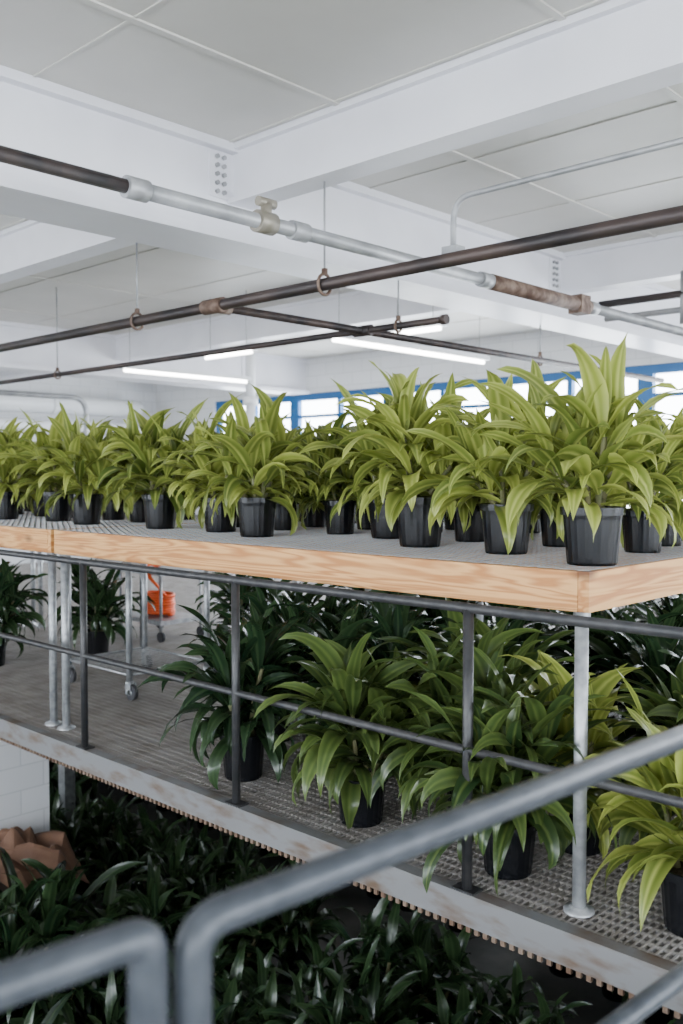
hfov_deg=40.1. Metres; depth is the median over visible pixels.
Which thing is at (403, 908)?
plant
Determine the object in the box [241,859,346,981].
plant
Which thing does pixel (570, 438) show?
dracaena
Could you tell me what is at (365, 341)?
fluorescent light
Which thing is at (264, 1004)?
plant
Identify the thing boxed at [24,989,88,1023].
plant
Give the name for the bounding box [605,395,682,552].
dracaena
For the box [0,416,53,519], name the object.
dracaena
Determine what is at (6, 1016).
plant
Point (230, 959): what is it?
plant
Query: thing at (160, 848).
plant
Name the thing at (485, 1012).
plant
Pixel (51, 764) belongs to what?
plant
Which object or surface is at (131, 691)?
cart
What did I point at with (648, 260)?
joist
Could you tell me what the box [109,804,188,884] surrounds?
plant
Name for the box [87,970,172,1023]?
plant
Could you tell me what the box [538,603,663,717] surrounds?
dracaena
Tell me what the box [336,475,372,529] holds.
dracaena
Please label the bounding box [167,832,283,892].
plant
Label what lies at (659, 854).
dracaena
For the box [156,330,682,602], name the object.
wall
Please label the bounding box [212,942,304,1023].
plant
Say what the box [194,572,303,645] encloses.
dracaena
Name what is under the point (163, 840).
plant
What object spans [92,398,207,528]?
dracaena
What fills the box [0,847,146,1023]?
plant
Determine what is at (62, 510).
dracaena
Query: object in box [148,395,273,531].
dracaena
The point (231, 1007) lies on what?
plant
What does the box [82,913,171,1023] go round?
plant
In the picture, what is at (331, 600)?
dracaena
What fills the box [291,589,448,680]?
dracaena
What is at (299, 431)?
dracaena
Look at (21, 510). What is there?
dracaena
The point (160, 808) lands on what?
plant
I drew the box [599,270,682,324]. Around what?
pipe
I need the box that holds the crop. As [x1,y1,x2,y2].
[0,760,681,1023]
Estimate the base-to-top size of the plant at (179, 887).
1.000 m
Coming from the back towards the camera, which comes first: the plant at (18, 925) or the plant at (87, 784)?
the plant at (87, 784)
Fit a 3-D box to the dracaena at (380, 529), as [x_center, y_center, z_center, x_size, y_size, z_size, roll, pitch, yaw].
[0.260,-0.291,4.958,0.836,0.855,0.925,1,3,30]
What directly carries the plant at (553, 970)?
on the crop
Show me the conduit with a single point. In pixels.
(453, 246)
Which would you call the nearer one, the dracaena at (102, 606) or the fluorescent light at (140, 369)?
the dracaena at (102, 606)
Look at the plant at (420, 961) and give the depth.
6.53 m
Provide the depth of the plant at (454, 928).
8.10 m
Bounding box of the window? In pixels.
[216,362,682,432]
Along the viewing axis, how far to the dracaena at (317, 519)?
5.96 m
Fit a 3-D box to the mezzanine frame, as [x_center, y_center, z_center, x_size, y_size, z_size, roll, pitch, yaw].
[1.266,2.428,8.337,21.300,2.405,8.110,2,3,43]
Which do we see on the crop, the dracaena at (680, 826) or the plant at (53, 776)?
the plant at (53, 776)
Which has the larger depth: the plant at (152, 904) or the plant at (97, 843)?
the plant at (97, 843)
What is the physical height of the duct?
0.963 m
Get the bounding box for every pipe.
[0,145,682,335]
[0,181,682,384]
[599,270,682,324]
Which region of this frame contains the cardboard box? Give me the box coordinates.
[0,882,8,894]
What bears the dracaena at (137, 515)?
on the bench at (29, 532)
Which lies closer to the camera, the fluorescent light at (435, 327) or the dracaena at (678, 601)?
the dracaena at (678, 601)
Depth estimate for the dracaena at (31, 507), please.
8.15 m
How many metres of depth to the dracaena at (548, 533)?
4.32 m
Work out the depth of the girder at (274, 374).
12.98 m
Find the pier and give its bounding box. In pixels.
[0,740,49,833]
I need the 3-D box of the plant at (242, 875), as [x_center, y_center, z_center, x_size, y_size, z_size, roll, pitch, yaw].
[-0.608,3.249,7.834,0.881,0.802,0.696,-2,3,-38]
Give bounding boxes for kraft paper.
[0,826,88,888]
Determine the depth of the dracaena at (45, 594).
8.64 m
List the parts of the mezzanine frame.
frame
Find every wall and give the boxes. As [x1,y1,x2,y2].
[0,374,156,564]
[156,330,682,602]
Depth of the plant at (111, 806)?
9.21 m
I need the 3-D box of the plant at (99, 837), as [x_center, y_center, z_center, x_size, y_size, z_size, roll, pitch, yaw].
[-2.114,3.178,8.948,1.012,0.856,0.799,2,3,43]
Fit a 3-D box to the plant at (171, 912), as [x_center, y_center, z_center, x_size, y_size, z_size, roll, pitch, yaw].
[-1.290,3.264,7.155,0.754,0.825,0.955,1,2,15]
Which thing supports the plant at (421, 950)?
on the crop
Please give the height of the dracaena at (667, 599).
1.003 m
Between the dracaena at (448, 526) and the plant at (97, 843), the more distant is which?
the plant at (97, 843)
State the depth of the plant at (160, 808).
11.03 m
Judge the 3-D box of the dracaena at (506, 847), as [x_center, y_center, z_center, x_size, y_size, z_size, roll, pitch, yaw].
[0.699,0.982,3.590,0.868,0.867,0.947,-1,2,-21]
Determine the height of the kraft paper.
0.500 m
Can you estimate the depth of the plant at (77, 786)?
9.73 m
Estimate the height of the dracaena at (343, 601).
0.948 m
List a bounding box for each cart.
[69,555,213,700]
[119,561,203,642]
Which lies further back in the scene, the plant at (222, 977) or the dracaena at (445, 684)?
the plant at (222, 977)
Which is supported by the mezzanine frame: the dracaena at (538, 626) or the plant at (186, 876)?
the dracaena at (538, 626)
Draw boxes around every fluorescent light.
[119,328,250,382]
[204,349,258,359]
[210,315,212,349]
[328,316,489,363]
[389,298,447,334]
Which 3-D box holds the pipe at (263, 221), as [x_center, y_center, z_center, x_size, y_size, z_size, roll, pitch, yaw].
[-0.579,-1.486,3.940,0.100,0.519,16.960,2,3,43]
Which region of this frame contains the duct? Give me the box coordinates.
[0,390,142,444]
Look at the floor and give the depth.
7.71 m
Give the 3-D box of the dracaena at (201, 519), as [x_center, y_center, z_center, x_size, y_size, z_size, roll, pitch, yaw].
[-0.684,-0.218,6.028,0.754,0.671,0.814,0,2,1]
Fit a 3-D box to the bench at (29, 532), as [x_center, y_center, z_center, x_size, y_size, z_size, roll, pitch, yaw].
[-2.431,0.641,7.711,3.620,1.224,1.965,2,3,43]
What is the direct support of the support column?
on the mezzanine frame
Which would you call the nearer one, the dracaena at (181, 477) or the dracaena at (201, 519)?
the dracaena at (201, 519)
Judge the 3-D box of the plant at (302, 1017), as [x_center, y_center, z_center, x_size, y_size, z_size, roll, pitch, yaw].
[-0.270,3.373,5.456,0.674,0.740,0.944,0,2,4]
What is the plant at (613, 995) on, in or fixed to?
on the crop
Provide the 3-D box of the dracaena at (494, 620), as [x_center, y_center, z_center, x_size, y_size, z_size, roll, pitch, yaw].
[0.752,0.915,5.072,1.083,0.960,1.012,1,2,15]
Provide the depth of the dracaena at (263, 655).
4.69 m
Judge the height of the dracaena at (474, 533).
0.694 m
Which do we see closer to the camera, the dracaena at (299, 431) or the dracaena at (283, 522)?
the dracaena at (283, 522)
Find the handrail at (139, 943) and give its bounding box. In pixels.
[0,918,167,1023]
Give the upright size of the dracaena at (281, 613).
0.958 m
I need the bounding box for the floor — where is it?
[13,775,682,1023]
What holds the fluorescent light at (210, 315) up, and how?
hanging from the ceiling
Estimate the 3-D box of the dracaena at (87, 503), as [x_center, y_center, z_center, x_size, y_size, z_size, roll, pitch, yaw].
[-1.713,-0.325,6.324,0.852,0.816,0.810,1,2,16]
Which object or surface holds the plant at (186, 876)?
on the crop
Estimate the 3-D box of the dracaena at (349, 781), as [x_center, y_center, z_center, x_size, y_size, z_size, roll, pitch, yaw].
[0.091,0.944,4.293,0.894,0.887,0.975,0,2,11]
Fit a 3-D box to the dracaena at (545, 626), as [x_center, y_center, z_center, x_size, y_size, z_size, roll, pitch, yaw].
[1.346,0.816,6.893,1.010,1.020,1.081,1,3,30]
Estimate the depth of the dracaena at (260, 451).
4.96 m
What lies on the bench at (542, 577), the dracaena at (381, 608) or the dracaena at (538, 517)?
the dracaena at (538, 517)
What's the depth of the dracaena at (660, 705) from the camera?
3.81 m
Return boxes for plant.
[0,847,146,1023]
[0,880,36,1018]
[0,1008,24,1023]
[21,940,104,1023]
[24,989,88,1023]
[49,760,109,799]
[49,762,54,773]
[49,763,93,823]
[49,782,69,821]
[49,783,104,852]
[50,788,103,868]
[50,788,142,899]
[62,852,201,1018]
[65,793,153,879]
[74,789,142,858]
[76,823,148,902]
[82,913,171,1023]
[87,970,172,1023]
[96,828,178,905]
[98,781,143,803]
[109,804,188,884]
[123,833,235,965]
[123,859,223,912]
[136,886,196,995]
[140,798,170,810]
[144,822,229,865]
[156,802,190,820]
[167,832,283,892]
[168,934,256,1022]
[170,864,267,958]
[178,864,317,1004]
[182,812,213,829]
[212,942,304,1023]
[212,976,287,1023]
[224,844,287,952]
[236,967,347,1023]
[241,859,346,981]
[244,838,283,857]
[259,935,427,1023]
[265,931,363,1010]
[268,851,301,866]
[294,1012,311,1023]
[330,894,441,1023]
[330,965,438,1023]
[372,906,508,1023]
[386,897,417,911]
[421,976,503,1023]
[428,959,579,1023]
[443,919,464,932]
[477,978,592,1023]
[520,1014,537,1023]
[526,951,575,977]
[587,982,625,1004]
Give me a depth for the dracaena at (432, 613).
6.46 m
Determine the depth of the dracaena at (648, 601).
6.38 m
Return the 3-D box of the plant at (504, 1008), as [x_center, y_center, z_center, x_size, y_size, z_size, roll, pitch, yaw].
[1.050,3.339,6.175,0.988,0.752,0.750,-1,2,-13]
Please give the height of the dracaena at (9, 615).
0.905 m
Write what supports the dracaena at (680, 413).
on the bench at (542, 577)
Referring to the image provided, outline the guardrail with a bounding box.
[0,549,682,895]
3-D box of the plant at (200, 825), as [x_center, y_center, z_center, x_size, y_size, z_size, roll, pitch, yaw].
[-1.521,3.100,10.543,0.802,0.885,1.122,1,2,21]
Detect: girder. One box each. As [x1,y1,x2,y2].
[0,65,682,358]
[0,321,310,394]
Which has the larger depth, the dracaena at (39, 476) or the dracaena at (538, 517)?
the dracaena at (39, 476)
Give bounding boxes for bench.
[0,511,273,725]
[30,551,38,625]
[54,522,682,917]
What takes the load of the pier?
on the floor
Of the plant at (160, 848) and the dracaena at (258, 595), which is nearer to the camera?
the dracaena at (258, 595)
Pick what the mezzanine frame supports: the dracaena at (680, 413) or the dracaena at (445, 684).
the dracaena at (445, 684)
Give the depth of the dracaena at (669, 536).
4.35 m
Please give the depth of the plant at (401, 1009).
5.91 m
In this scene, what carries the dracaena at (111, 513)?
on the bench at (29, 532)
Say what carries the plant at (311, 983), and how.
on the crop
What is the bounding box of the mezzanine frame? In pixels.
[0,714,682,1018]
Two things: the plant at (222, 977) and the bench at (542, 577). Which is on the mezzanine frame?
the bench at (542, 577)
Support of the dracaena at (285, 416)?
on the bench at (542, 577)
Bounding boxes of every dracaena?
[0,410,108,521]
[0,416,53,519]
[0,558,47,666]
[5,559,48,641]
[19,444,37,514]
[19,459,53,516]
[24,443,30,510]
[26,445,33,514]
[26,470,72,517]
[29,401,149,524]
[45,558,155,653]
[80,418,160,519]
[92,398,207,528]
[101,424,183,522]
[138,597,323,789]
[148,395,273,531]
[163,383,333,536]
[176,440,204,519]
[177,426,260,527]
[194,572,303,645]
[206,588,369,741]
[213,576,361,654]
[242,425,324,530]
[251,411,302,497]
[253,632,445,828]
[266,592,453,781]
[274,419,349,526]
[285,403,395,534]
[285,418,334,521]
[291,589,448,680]
[295,585,392,682]
[298,374,449,538]
[328,584,394,610]
[336,360,540,547]
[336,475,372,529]
[360,625,573,823]
[374,590,489,641]
[376,597,574,724]
[398,359,564,554]
[398,402,499,541]
[398,647,635,895]
[409,601,574,697]
[444,512,453,529]
[461,332,682,566]
[464,599,570,662]
[469,600,567,633]
[498,403,630,546]
[501,650,655,859]
[530,449,660,539]
[530,499,540,532]
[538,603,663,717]
[551,599,662,672]
[568,602,682,735]
[581,667,682,937]
[589,609,682,771]
[601,650,682,861]
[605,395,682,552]
[620,404,682,546]
[623,593,681,622]
[626,594,682,692]
[659,407,682,540]
[678,821,682,830]
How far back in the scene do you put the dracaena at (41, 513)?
7.49 m
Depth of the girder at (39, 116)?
5.46 m
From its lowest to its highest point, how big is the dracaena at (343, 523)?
0.721 m
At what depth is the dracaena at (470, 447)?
3.91 m
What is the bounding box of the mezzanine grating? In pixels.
[0,558,682,963]
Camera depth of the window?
13.52 m
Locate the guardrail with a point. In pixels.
(468, 609)
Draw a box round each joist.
[0,0,682,283]
[0,231,682,379]
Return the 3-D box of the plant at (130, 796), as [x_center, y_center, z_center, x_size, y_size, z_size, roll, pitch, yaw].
[-2.571,3.075,11.346,0.861,0.872,1.134,-1,2,-19]
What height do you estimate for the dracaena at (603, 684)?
0.859 m
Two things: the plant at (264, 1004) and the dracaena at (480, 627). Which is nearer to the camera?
the dracaena at (480, 627)
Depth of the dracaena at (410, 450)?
4.29 m
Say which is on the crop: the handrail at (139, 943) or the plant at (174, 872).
the plant at (174, 872)
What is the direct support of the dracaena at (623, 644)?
on the mezzanine frame
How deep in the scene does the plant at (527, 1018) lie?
5.78 m
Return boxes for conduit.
[441,137,682,253]
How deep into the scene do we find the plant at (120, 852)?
8.45 m
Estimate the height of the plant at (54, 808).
0.832 m
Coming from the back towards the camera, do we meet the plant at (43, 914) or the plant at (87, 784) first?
the plant at (87, 784)
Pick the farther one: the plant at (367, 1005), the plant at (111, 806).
the plant at (111, 806)
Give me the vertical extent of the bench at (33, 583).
1.224 m
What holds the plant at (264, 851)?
on the crop
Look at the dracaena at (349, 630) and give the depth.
4.81 m
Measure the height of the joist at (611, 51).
0.339 m
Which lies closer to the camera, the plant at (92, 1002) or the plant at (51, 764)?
the plant at (92, 1002)
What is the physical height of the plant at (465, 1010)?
0.813 m
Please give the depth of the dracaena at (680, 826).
3.37 m
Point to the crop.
(171, 880)
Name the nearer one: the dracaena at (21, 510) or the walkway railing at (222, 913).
the walkway railing at (222, 913)
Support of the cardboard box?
on the floor
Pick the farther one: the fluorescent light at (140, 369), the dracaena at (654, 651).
the fluorescent light at (140, 369)
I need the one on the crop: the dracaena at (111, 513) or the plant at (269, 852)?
the plant at (269, 852)
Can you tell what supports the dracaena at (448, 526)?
on the bench at (542, 577)
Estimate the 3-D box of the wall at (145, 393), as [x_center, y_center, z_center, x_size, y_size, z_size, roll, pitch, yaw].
[-9.595,0.518,12.582,0.200,5.887,17.000,2,3,43]
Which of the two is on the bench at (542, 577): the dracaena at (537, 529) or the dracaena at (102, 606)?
the dracaena at (537, 529)
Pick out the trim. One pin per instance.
(555, 15)
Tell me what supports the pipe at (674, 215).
attached to the ceiling
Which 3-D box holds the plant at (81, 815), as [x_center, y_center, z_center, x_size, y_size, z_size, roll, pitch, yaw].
[-2.692,3.162,8.984,0.970,0.884,0.759,-2,3,-41]
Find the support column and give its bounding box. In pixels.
[243,342,257,575]
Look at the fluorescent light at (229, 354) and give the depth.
9.96 m
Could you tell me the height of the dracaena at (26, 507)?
0.694 m
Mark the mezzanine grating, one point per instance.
(118, 726)
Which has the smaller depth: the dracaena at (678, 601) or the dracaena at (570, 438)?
the dracaena at (570, 438)
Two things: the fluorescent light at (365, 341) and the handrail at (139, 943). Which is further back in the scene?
the fluorescent light at (365, 341)
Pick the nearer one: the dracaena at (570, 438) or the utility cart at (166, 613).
the dracaena at (570, 438)
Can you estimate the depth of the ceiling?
4.89 m
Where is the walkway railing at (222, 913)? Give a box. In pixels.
[170,724,682,1023]
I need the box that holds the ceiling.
[0,0,682,358]
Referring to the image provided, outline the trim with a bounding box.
[0,0,682,358]
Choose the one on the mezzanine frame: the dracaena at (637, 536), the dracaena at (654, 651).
the dracaena at (654, 651)

